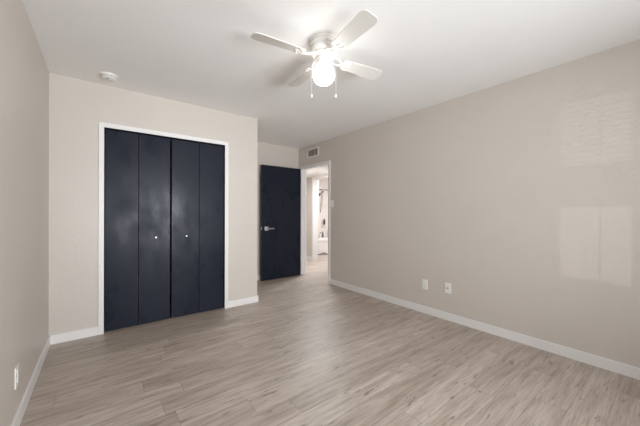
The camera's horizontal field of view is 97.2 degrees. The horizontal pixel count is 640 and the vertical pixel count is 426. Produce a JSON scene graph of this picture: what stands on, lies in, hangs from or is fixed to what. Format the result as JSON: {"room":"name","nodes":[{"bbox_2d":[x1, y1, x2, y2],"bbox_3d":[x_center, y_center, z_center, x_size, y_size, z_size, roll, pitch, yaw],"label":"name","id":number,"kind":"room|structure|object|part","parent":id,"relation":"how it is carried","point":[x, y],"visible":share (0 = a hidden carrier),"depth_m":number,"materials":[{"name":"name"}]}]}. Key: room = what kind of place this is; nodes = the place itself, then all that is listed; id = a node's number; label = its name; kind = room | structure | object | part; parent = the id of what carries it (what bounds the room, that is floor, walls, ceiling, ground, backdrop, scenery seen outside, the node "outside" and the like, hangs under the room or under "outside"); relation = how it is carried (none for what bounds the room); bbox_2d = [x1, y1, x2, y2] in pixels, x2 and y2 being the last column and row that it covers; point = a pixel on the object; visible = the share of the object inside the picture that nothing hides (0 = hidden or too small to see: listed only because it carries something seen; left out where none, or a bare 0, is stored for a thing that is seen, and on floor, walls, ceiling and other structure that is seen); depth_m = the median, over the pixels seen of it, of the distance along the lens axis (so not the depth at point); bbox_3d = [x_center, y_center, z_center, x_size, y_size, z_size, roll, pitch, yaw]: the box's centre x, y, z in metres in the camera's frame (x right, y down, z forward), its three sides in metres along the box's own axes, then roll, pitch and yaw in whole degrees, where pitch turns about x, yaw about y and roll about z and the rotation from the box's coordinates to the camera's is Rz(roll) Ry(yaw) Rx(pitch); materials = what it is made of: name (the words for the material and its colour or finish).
{"room":"empty bedroom","nodes":[
{"label":"empty bedroom","id":0,"kind":"room"},
{"bbox_2d":[0,0,48,425],"bbox_3d":[-1.258,-0.035,0.927,0.116,2.440,6.440,0,0,-38],"label":"wall","id":1,"kind":"structure","parent":0,"point":[24,73],"depth_m":1.65,"materials":[{"name":"beige paint"}]},
{"bbox_2d":[15,363,18,389],"bbox_3d":[-1.670,0.899,1.556,0.009,0.115,0.070,0,0,-38],"label":"outlet","id":2,"kind":"object","parent":1,"relation":"attached to","point":[17,365],"visible":1,"depth_m":1.54,"materials":[{"name":"white plastic"}]},
{"bbox_2d":[11,336,49,425],"bbox_3d":[-0.863,1.145,0.519,0.013,0.083,5.076,0,0,-38],"label":"baseboard","id":3,"kind":"structure","parent":1,"relation":"attached to","point":[22,407],"depth_m":1.81,"materials":[{"name":"white paint"}]},
{"bbox_2d":[49,73,257,335],"bbox_3d":[-1.670,-0.036,3.195,2.018,2.440,0.116,0,0,-38],"label":"wall","id":4,"kind":"structure","parent":0,"point":[77,107],"depth_m":2.71,"materials":[{"name":"beige paint"}]},
{"bbox_2d":[50,326,97,344],"bbox_3d":[-2.292,1.141,2.632,0.349,0.083,0.013,0,0,-38],"label":"baseboard","id":5,"kind":"structure","parent":4,"relation":"attached to","point":[93,331],"depth_m":2.62,"materials":[{"name":"white paint"}]},
{"bbox_2d":[105,129,169,330],"bbox_3d":[-1.899,0.172,2.966,0.577,2.000,0.056,0,0,-38],"label":"door","id":6,"kind":"structure","parent":4,"relation":"in","point":[129,301],"depth_m":2.95,"materials":[{"name":"blue paint"}]},
{"bbox_3d":[-2.025,0.172,2.885,0.280,2.000,0.030,0,0,-38],"label":"panel","id":7,"kind":"part","parent":6,"relation":"part of","materials":[{"name":"blue paint"}]},
{"bbox_3d":[-1.795,0.172,3.063,0.293,2.000,0.030,0,0,-38],"label":"panel","id":8,"kind":"part","parent":6,"relation":"part of","materials":[{"name":"blue paint"}]},
{"bbox_2d":[98,122,228,334],"bbox_3d":[-1.684,0.150,3.175,1.274,2.069,0.131,0,0,-38],"label":"door frame","id":9,"kind":"structure","parent":4,"relation":"attached to","point":[102,125],"depth_m":2.85,"materials":[{"name":"white paint"}]},
{"bbox_2d":[171,139,223,317],"bbox_3d":[-1.429,0.173,3.332,0.581,2.000,0.056,0,0,-38],"label":"door","id":10,"kind":"structure","parent":4,"relation":"in","point":[197,169],"depth_m":3.32,"materials":[{"name":"blue paint"}]},
{"bbox_3d":[-1.552,0.173,3.252,0.290,2.000,0.030,0,0,-38],"label":"panel","id":11,"kind":"part","parent":10,"relation":"part of","materials":[{"name":"blue paint"}]},
{"bbox_3d":[-1.321,0.173,3.432,0.287,2.000,0.030,0,0,-38],"label":"panel","id":12,"kind":"part","parent":10,"relation":"part of","materials":[{"name":"blue paint"}]},
{"bbox_2d":[228,296,257,307],"bbox_3d":[-0.987,1.144,3.646,0.408,0.083,0.013,0,0,-38],"label":"baseboard","id":13,"kind":"structure","parent":4,"relation":"attached to","point":[248,300],"depth_m":3.63,"materials":[{"name":"white paint"}]},
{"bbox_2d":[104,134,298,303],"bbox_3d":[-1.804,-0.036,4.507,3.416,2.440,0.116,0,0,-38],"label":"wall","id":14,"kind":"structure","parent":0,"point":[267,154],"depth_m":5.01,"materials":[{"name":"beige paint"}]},
{"bbox_2d":[307,177,327,256],"bbox_3d":[1.052,-0.030,7.340,2.330,2.440,4.300,0,0,-38],"label":"wall","id":15,"kind":"structure","parent":0,"point":[323,183],"depth_m":9.11,"materials":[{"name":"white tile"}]},
{"bbox_2d":[312,174,327,260],"bbox_3d":[0.117,0.144,6.727,0.131,2.089,0.880,0,0,-38],"label":"door frame","id":16,"kind":"structure","parent":15,"relation":"attached to","point":[315,178],"depth_m":7.01,"materials":[{"name":"white paint"}]},
{"bbox_2d":[307,166,327,177],"bbox_3d":[0.044,-0.942,5.922,1.005,0.080,3.300,0,0,-38],"label":"ceiling","id":17,"kind":"structure","parent":0,"point":[323,170],"depth_m":6.13,"materials":[{"name":"paint"}]},
{"bbox_2d":[317,179,318,253],"bbox_3d":[-0.307,-0.033,8.405,0.100,2.440,0.750,0,0,-38],"label":"wall","id":18,"kind":"structure","parent":0,"point":[318,179],"depth_m":8.13,"materials":[{"name":"paint"}]},
{"bbox_2d":[319,190,323,212],"bbox_3d":[-0.063,-0.385,8.544,0.458,0.756,0.107,0,0,-38],"label":"handheld shower","id":19,"kind":"object","parent":18,"relation":"attached to","point":[321,193],"visible":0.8,"depth_m":8.65,"materials":[{"name":"silver metal"}]},
{"bbox_2d":[20,253,639,425],"bbox_3d":[0.668,1.250,4.121,7.083,0.120,9.116,0,0,-38],"label":"floor","id":20,"kind":"structure","parent":0,"point":[311,351],"depth_m":2.08,"materials":[{"name":"beige wood"}]},
{"bbox_2d":[319,237,327,253],"bbox_3d":[0.301,0.989,8.869,1.426,0.400,0.757,0,0,-38],"label":"bathtub","id":21,"kind":"object","parent":20,"relation":"on","point":[323,242],"visible":0.23,"depth_m":8.27,"materials":[{"name":"ceramic"}]},
{"bbox_2d":[319,237,327,241],"bbox_3d":[0.301,0.949,8.869,1.426,0.320,0.757,0,0,-38],"label":"basin","id":22,"kind":"object","parent":21,"relation":"in","point":[325,239],"depth_m":8.92,"materials":[{"name":"ceramic"}]},
{"bbox_2d":[23,0,639,148],"bbox_3d":[0.139,-1.302,2.010,3.648,0.100,6.440,0,0,-38],"label":"ceiling","id":23,"kind":"structure","parent":0,"point":[203,53],"depth_m":2.14,"materials":[{"name":"paint"}]},
{"bbox_2d":[100,72,117,81],"bbox_3d":[-1.924,-1.235,2.574,0.136,0.042,0.136,0,0,-38],"label":"smoke detector","id":24,"kind":"object","parent":23,"relation":"attached to","point":[107,76],"visible":1,"depth_m":2.54,"materials":[{"name":"white plastic"}]},
{"bbox_2d":[251,10,381,97],"bbox_3d":[0.028,-1.045,2.059,0.806,0.413,0.806,0,0,15],"label":"ceiling fan","id":25,"kind":"object","parent":23,"relation":"hanging from","point":[324,47],"visible":1,"depth_m":1.98,"materials":[{"name":"white metal"}]},
{"bbox_3d":[-0.272,-1.131,1.883,0.367,0.006,0.124,0,12,-30],"label":"blade","id":26,"kind":"part","parent":25,"relation":"part of","materials":[{"name":"white wood"}]},
{"bbox_3d":[-0.148,-1.130,2.360,0.124,0.006,0.367,-14,7,-30],"label":"blade","id":27,"kind":"part","parent":25,"relation":"part of","materials":[{"name":"white wood"}]},
{"bbox_3d":[0.028,-1.009,2.059,0.158,0.142,0.158,0,0,-38],"label":"globe","id":28,"kind":"part","parent":25,"relation":"part of","materials":[{"name":"white glass"}]},
{"bbox_3d":[0.204,-1.130,1.758,0.124,0.006,0.367,14,-7,-30],"label":"blade","id":29,"kind":"part","parent":25,"relation":"part of","materials":[{"name":"white wood"}]},
{"bbox_3d":[0.329,-1.129,2.235,0.367,0.006,0.124,0,-12,-30],"label":"blade","id":30,"kind":"part","parent":25,"relation":"part of","materials":[{"name":"white wood"}]},
{"bbox_2d":[299,39,639,367],"bbox_3d":[1.495,-0.029,3.140,0.116,2.440,6.324,0,0,-38],"label":"wall","id":31,"kind":"structure","parent":0,"point":[521,195],"depth_m":2.63,"materials":[{"name":"beige paint"}]},
{"bbox_2d":[261,165,301,280],"bbox_3d":[-0.675,0.169,5.111,0.833,2.012,0.102,0,0,-38],"label":"door","id":32,"kind":"structure","parent":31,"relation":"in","point":[281,222],"depth_m":5.09,"materials":[{"name":"blue paint"}]},
{"bbox_2d":[307,147,318,157],"bbox_3d":[-0.130,-1.098,5.130,0.010,0.161,0.340,0,0,-38],"label":"air vent","id":33,"kind":"object","parent":31,"relation":"in","point":[313,152],"visible":1,"depth_m":5.12,"materials":[{"name":"white metal"}]},
{"bbox_2d":[300,160,329,283],"bbox_3d":[-0.064,0.150,5.133,0.131,2.075,0.905,0,0,-38],"label":"door frame","id":34,"kind":"structure","parent":31,"relation":"attached to","point":[304,171],"depth_m":5.43,"materials":[{"name":"white paint"}]},
{"bbox_2d":[422,279,427,289],"bbox_3d":[1.247,0.851,3.354,0.009,0.115,0.070,0,0,-38],"label":"outlet","id":35,"kind":"object","parent":31,"relation":"attached to","point":[424,282],"visible":1,"depth_m":3.35,"materials":[{"name":"white plastic"}]},
{"bbox_2d":[445,282,450,293],"bbox_3d":[1.417,0.834,3.129,0.017,0.115,0.070,0,0,-38],"label":"cable jack plate","id":36,"kind":"object","parent":31,"relation":"attached to","point":[447,285],"visible":1,"depth_m":3.12,"materials":[{"name":"white plastic"}]},
{"bbox_2d":[330,279,639,379],"bbox_3d":[1.774,1.150,2.672,0.013,0.083,5.240,0,0,-38],"label":"baseboard","id":37,"kind":"structure","parent":31,"relation":"attached to","point":[607,364],"depth_m":2.62,"materials":[{"name":"white paint"}]}
]}

